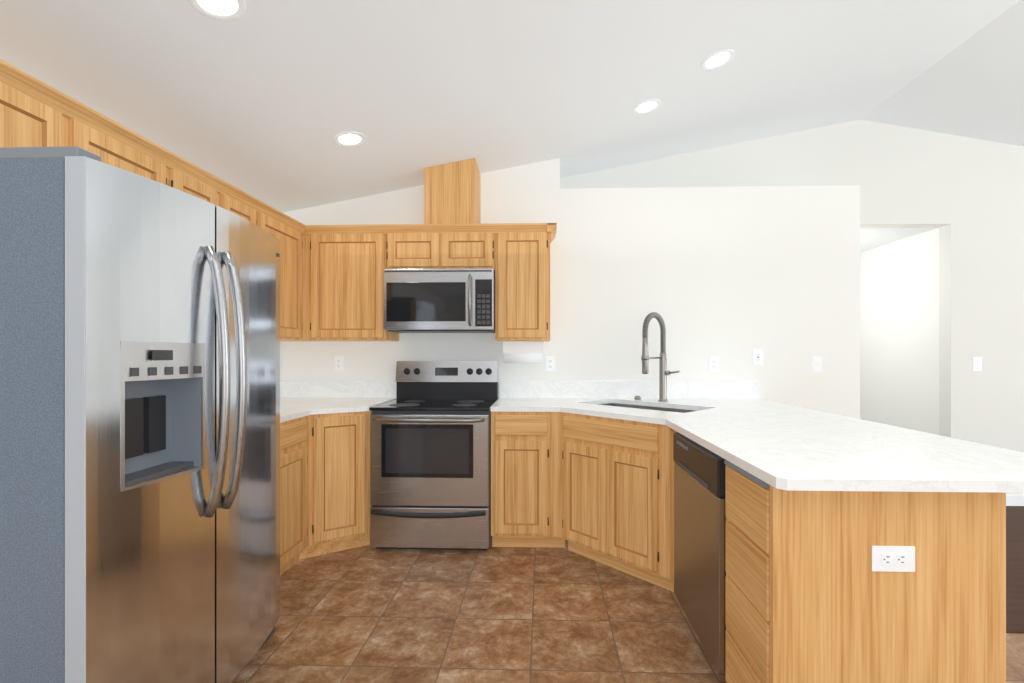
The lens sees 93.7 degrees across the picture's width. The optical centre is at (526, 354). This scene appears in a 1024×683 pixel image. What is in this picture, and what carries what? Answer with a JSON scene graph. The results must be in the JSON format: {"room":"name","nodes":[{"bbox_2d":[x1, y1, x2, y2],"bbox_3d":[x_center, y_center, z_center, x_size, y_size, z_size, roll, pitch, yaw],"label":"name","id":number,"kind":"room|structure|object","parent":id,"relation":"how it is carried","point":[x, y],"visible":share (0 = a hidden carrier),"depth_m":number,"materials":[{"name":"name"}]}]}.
{"room":"kitchen","nodes":[
{"label":"kitchen","id":0,"kind":"room"},
{"bbox_2d":[280,341,281,380],"bbox_3d":[-2.060,-0.551,0.496,0.120,3.600,7.550,0,0,2],"label":"wall","id":1,"kind":"structure","parent":0,"point":[280,360],"depth_m":3.70,"materials":[{"name":"white paint"}]},
{"bbox_2d":[0,59,75,146],"bbox_3d":[-1.797,-0.725,1.448,0.338,0.349,0.510,0,0,2],"label":"upper cabinet","id":2,"kind":"object","parent":1,"relation":"attached to","point":[33,113],"depth_m":1.58,"materials":[{"name":"brown wood"}]},
{"bbox_2d":[76,100,171,186],"bbox_3d":[-1.781,-0.725,1.938,0.338,0.349,0.470,0,0,2],"label":"upper cabinet","id":3,"kind":"object","parent":1,"relation":"attached to","point":[117,145],"depth_m":1.90,"materials":[{"name":"brown wood"}]},
{"bbox_2d":[172,153,223,207],"bbox_3d":[-1.768,-0.500,2.336,0.338,0.798,0.327,0,0,2],"label":"upper cabinet","id":4,"kind":"object","parent":1,"relation":"attached to","point":[187,177],"depth_m":2.32,"materials":[{"name":"brown wood"}]},
{"bbox_2d":[224,181,263,228],"bbox_3d":[-1.757,-0.500,2.666,0.338,0.798,0.333,0,0,2],"label":"upper cabinet","id":5,"kind":"object","parent":1,"relation":"attached to","point":[236,201],"depth_m":2.68,"materials":[{"name":"brown wood"}]},
{"bbox_2d":[264,203,303,340],"bbox_3d":[-1.743,-0.500,3.092,0.338,0.798,0.520,0,0,2],"label":"upper cabinet","id":6,"kind":"object","parent":1,"relation":"attached to","point":[290,232],"depth_m":3.19,"materials":[{"name":"brown wood"}]},
{"bbox_2d":[0,0,1023,252],"bbox_3d":[2.013,-1.590,1.878,8.170,1.031,10.820,0,0,2],"label":"ceiling","id":7,"kind":"structure","parent":0,"point":[264,100],"depth_m":2.57,"materials":[{"name":"white paint"}]},
{"bbox_2d":[188,0,246,20],"bbox_3d":[-1.100,-1.253,1.707,0.177,0.036,0.180,0,0,2],"label":"recessed light","id":8,"kind":"object","parent":7,"relation":"in","point":[226,10],"visible":1,"depth_m":1.74,"materials":[{"name":"white"}]},
{"bbox_2d":[333,131,365,146],"bbox_3d":[-1.036,-1.258,2.807,0.177,0.036,0.180,0,0,2],"label":"recessed light","id":9,"kind":"object","parent":7,"relation":"in","point":[349,138],"visible":1,"depth_m":2.80,"materials":[{"name":"white"}]},
{"bbox_2d":[633,99,660,113],"bbox_3d":[0.770,-1.590,3.081,0.177,0.036,0.180,0,0,2],"label":"recessed light","id":10,"kind":"object","parent":7,"relation":"in","point":[647,106],"visible":1,"depth_m":3.08,"materials":[{"name":"white"}]},
{"bbox_2d":[701,49,734,69],"bbox_3d":[1.067,-1.647,2.684,0.177,0.036,0.180,0,0,2],"label":"recessed light","id":11,"kind":"object","parent":7,"relation":"in","point":[717,59],"visible":1,"depth_m":2.68,"materials":[{"name":"white"}]},
{"bbox_2d":[282,158,859,418],"bbox_3d":[0.303,-0.551,3.920,4.377,3.600,0.550,0,0,2],"label":"wall","id":12,"kind":"structure","parent":0,"point":[731,278],"depth_m":3.62,"materials":[{"name":"white paint"}]},
{"bbox_2d":[334,356,342,370],"bbox_3d":[-1.450,0.069,3.699,0.070,0.115,0.007,0,0,2],"label":"electrical outlet","id":13,"kind":"object","parent":12,"relation":"attached to","point":[338,363],"visible":1,"depth_m":3.70,"materials":[{"name":"white plastic"}]},
{"bbox_2d":[304,224,398,340],"bbox_3d":[-1.281,-0.500,3.526,0.593,0.798,0.338,0,0,2],"label":"upper cabinet","id":14,"kind":"object","parent":12,"relation":"attached to","point":[331,282],"depth_m":3.36,"materials":[{"name":"brown wood"}]},
{"bbox_2d":[388,224,439,268],"bbox_3d":[-0.790,-0.746,3.510,0.380,0.306,0.338,0,0,2],"label":"upper cabinet","id":15,"kind":"object","parent":12,"relation":"attached to","point":[410,246],"depth_m":3.34,"materials":[{"name":"brown wood"}]},
{"bbox_2d":[440,224,495,270],"bbox_3d":[-0.410,-0.746,3.497,0.380,0.306,0.338,0,0,2],"label":"upper cabinet","id":16,"kind":"object","parent":12,"relation":"attached to","point":[462,246],"depth_m":3.33,"materials":[{"name":"brown wood"}]},
{"bbox_2d":[383,268,494,332],"bbox_3d":[-0.601,-0.373,3.447,0.757,0.425,0.452,0,0,2],"label":"microwave","id":17,"kind":"object","parent":16,"relation":"attached to","point":[438,300],"visible":1,"depth_m":3.27,"materials":[{"name":"grey metal"}]},
{"bbox_2d":[424,158,480,223],"bbox_3d":[-0.539,-1.141,3.522,0.360,0.475,0.298,0,0,2],"label":"enclosure","id":18,"kind":"object","parent":16,"relation":"on","point":[452,192],"visible":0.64,"depth_m":3.37,"materials":[{"name":"brown wood"}]},
{"bbox_2d":[495,223,551,340],"bbox_3d":[-0.025,-0.500,3.485,0.381,0.798,0.338,0,0,2],"label":"upper cabinet","id":19,"kind":"object","parent":12,"relation":"attached to","point":[522,273],"depth_m":3.32,"materials":[{"name":"brown wood"}]},
{"bbox_2d":[502,341,544,362],"bbox_3d":[-0.023,-0.018,3.553,0.310,0.159,0.145,0,0,2],"label":"paper towel holder","id":20,"kind":"object","parent":19,"relation":"attached to","point":[523,351],"visible":1,"depth_m":3.48,"materials":[{"name":"white paper"}]},
{"bbox_2d":[546,356,554,370],"bbox_3d":[0.178,0.071,3.645,0.070,0.115,0.007,0,0,2],"label":"electrical outlet","id":21,"kind":"object","parent":12,"relation":"attached to","point":[550,363],"visible":1,"depth_m":3.64,"materials":[{"name":"white plastic"}]},
{"bbox_2d":[709,357,717,371],"bbox_3d":[1.403,0.073,3.605,0.070,0.115,0.007,0,0,2],"label":"electrical outlet","id":22,"kind":"object","parent":12,"relation":"attached to","point":[713,364],"visible":1,"depth_m":3.60,"materials":[{"name":"white plastic"}]},
{"bbox_2d":[753,349,762,365],"bbox_3d":[1.730,0.021,3.594,0.075,0.125,0.008,0,0,2],"label":"electrical outlet","id":23,"kind":"object","parent":12,"relation":"attached to","point":[757,357],"visible":1,"depth_m":3.59,"materials":[{"name":"white plastic"}]},
{"bbox_2d":[812,357,821,371],"bbox_3d":[2.163,0.073,3.579,0.070,0.115,0.007,0,0,2],"label":"light switch","id":24,"kind":"object","parent":12,"relation":"attached to","point":[816,364],"visible":1,"depth_m":3.58,"materials":[{"name":"white plastic"}]},
{"bbox_2d":[231,539,1023,682],"bbox_3d":[2.013,1.279,1.878,8.170,0.060,10.820,0,0,2],"label":"floor","id":25,"kind":"structure","parent":0,"point":[369,614],"depth_m":2.22,"materials":[{"name":"tile"}]},
{"bbox_2d":[0,146,279,682],"bbox_3d":[-1.451,0.357,1.692,0.958,1.783,0.914,0,0,2],"label":"refrigerator","id":26,"kind":"object","parent":25,"relation":"on","point":[139,429],"visible":1,"depth_m":1.34,"materials":[{"name":"silver metal"}]},
{"bbox_2d":[280,411,371,575],"bbox_3d":[-1.461,0.805,2.934,0.912,0.888,1.532,0,0,2],"label":"base cabinet","id":27,"kind":"object","parent":25,"relation":"on","point":[325,505],"visible":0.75,"depth_m":2.40,"materials":[{"name":"brown wood"}]},
{"bbox_2d":[280,380,395,422],"bbox_3d":[-1.461,0.280,2.933,0.913,0.158,1.535,0,0,2],"label":"countertop","id":28,"kind":"structure","parent":27,"relation":"on","point":[300,398],"depth_m":3.67,"materials":[{"name":"stone"}]},
{"bbox_2d":[369,361,497,549],"bbox_3d":[-0.606,0.649,3.291,0.761,1.200,0.717,0,0,2],"label":"range","id":29,"kind":"object","parent":25,"relation":"on","point":[430,456],"visible":0.98,"depth_m":3.01,"materials":[{"name":"grey metal"}]},
{"bbox_2d":[491,412,554,547],"bbox_3d":[0.003,0.805,3.334,0.441,0.888,0.638,0,0,2],"label":"base cabinet","id":30,"kind":"object","parent":25,"relation":"on","point":[522,443],"depth_m":3.02,"materials":[{"name":"brown wood"}]},
{"bbox_2d":[555,412,674,591],"bbox_3d":[0.471,0.805,2.749,0.569,0.888,0.569,0,0,2],"label":"base cabinet","id":31,"kind":"object","parent":25,"relation":"on","point":[614,478],"depth_m":2.68,"materials":[{"name":"brown wood"}]},
{"bbox_2d":[673,433,725,674],"bbox_3d":[0.984,0.810,1.997,0.595,0.878,0.592,0,0,2],"label":"dishwasher","id":32,"kind":"object","parent":25,"relation":"on","point":[699,532],"visible":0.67,"depth_m":1.90,"materials":[{"name":"grey metal"}]},
{"bbox_2d":[724,460,1005,682],"bbox_3d":[0.993,0.805,1.503,0.625,0.888,0.383,0,0,2],"label":"base cabinet","id":33,"kind":"object","parent":25,"relation":"on","point":[811,596],"depth_m":1.31,"materials":[{"name":"brown wood"}]},
{"bbox_2d":[491,381,1023,492],"bbox_3d":[0.725,0.280,2.447,1.943,0.158,2.363,0,0,2],"label":"countertop","id":34,"kind":"structure","parent":33,"relation":"on","point":[745,427],"depth_m":1.88,"materials":[{"name":"stone"}]},
{"bbox_2d":[598,403,695,412],"bbox_3d":[0.758,0.467,3.130,0.472,0.212,0.872,0,0,-43],"label":"sink","id":35,"kind":"object","parent":34,"relation":"in","point":[649,407],"depth_m":3.33,"materials":[{"name":"silver metal"}]},
{"bbox_2d":[634,312,679,401],"bbox_3d":[0.911,0.018,3.364,0.277,0.620,0.348,0,0,2],"label":"faucet","id":36,"kind":"object","parent":34,"relation":"on","point":[664,372],"visible":1,"depth_m":3.35,"materials":[{"name":"silver metal"}]},
{"bbox_2d":[872,546,914,571],"bbox_3d":[0.999,0.557,1.307,0.115,0.070,0.007,0,0,2],"label":"electrical outlet","id":37,"kind":"object","parent":33,"relation":"attached to","point":[893,558],"visible":1,"depth_m":1.30,"materials":[{"name":"white plastic"}]},
{"bbox_2d":[560,119,1023,494],"bbox_3d":[3.157,-0.551,4.041,5.785,3.600,0.120,0,0,2],"label":"wall","id":38,"kind":"structure","parent":0,"point":[981,274],"depth_m":3.97,"materials":[{"name":"white paint"}]},
{"bbox_2d":[973,357,981,370],"bbox_3d":[3.717,0.079,3.954,0.070,0.115,0.015,0,0,2],"label":"light switch","id":39,"kind":"object","parent":38,"relation":"attached to","point":[977,363],"visible":1,"depth_m":3.96,"materials":[{"name":"white plastic"}]},
{"bbox_2d":[1006,495,1023,505],"bbox_3d":[4.776,1.200,3.922,2.538,0.091,0.017,0,0,2],"label":"baseboard","id":40,"kind":"structure","parent":38,"relation":"attached to","point":[1014,500],"depth_m":3.93,"materials":[{"name":"white"}]},
{"bbox_2d":[860,228,938,434],"bbox_3d":[3.612,0.034,5.612,0.100,2.430,3.050,0,0,2],"label":"wall","id":41,"kind":"structure","parent":0,"point":[899,333],"depth_m":4.52,"materials":[{"name":"white paint"}]},
{"bbox_2d":[1006,506,1023,632],"bbox_3d":[3.748,1.247,4.616,4.638,0.004,5.028,0,0,2],"label":"wood floor","id":42,"kind":"structure","parent":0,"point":[1014,569],"depth_m":2.78,"materials":[{"name":"brown wood"}]}
]}

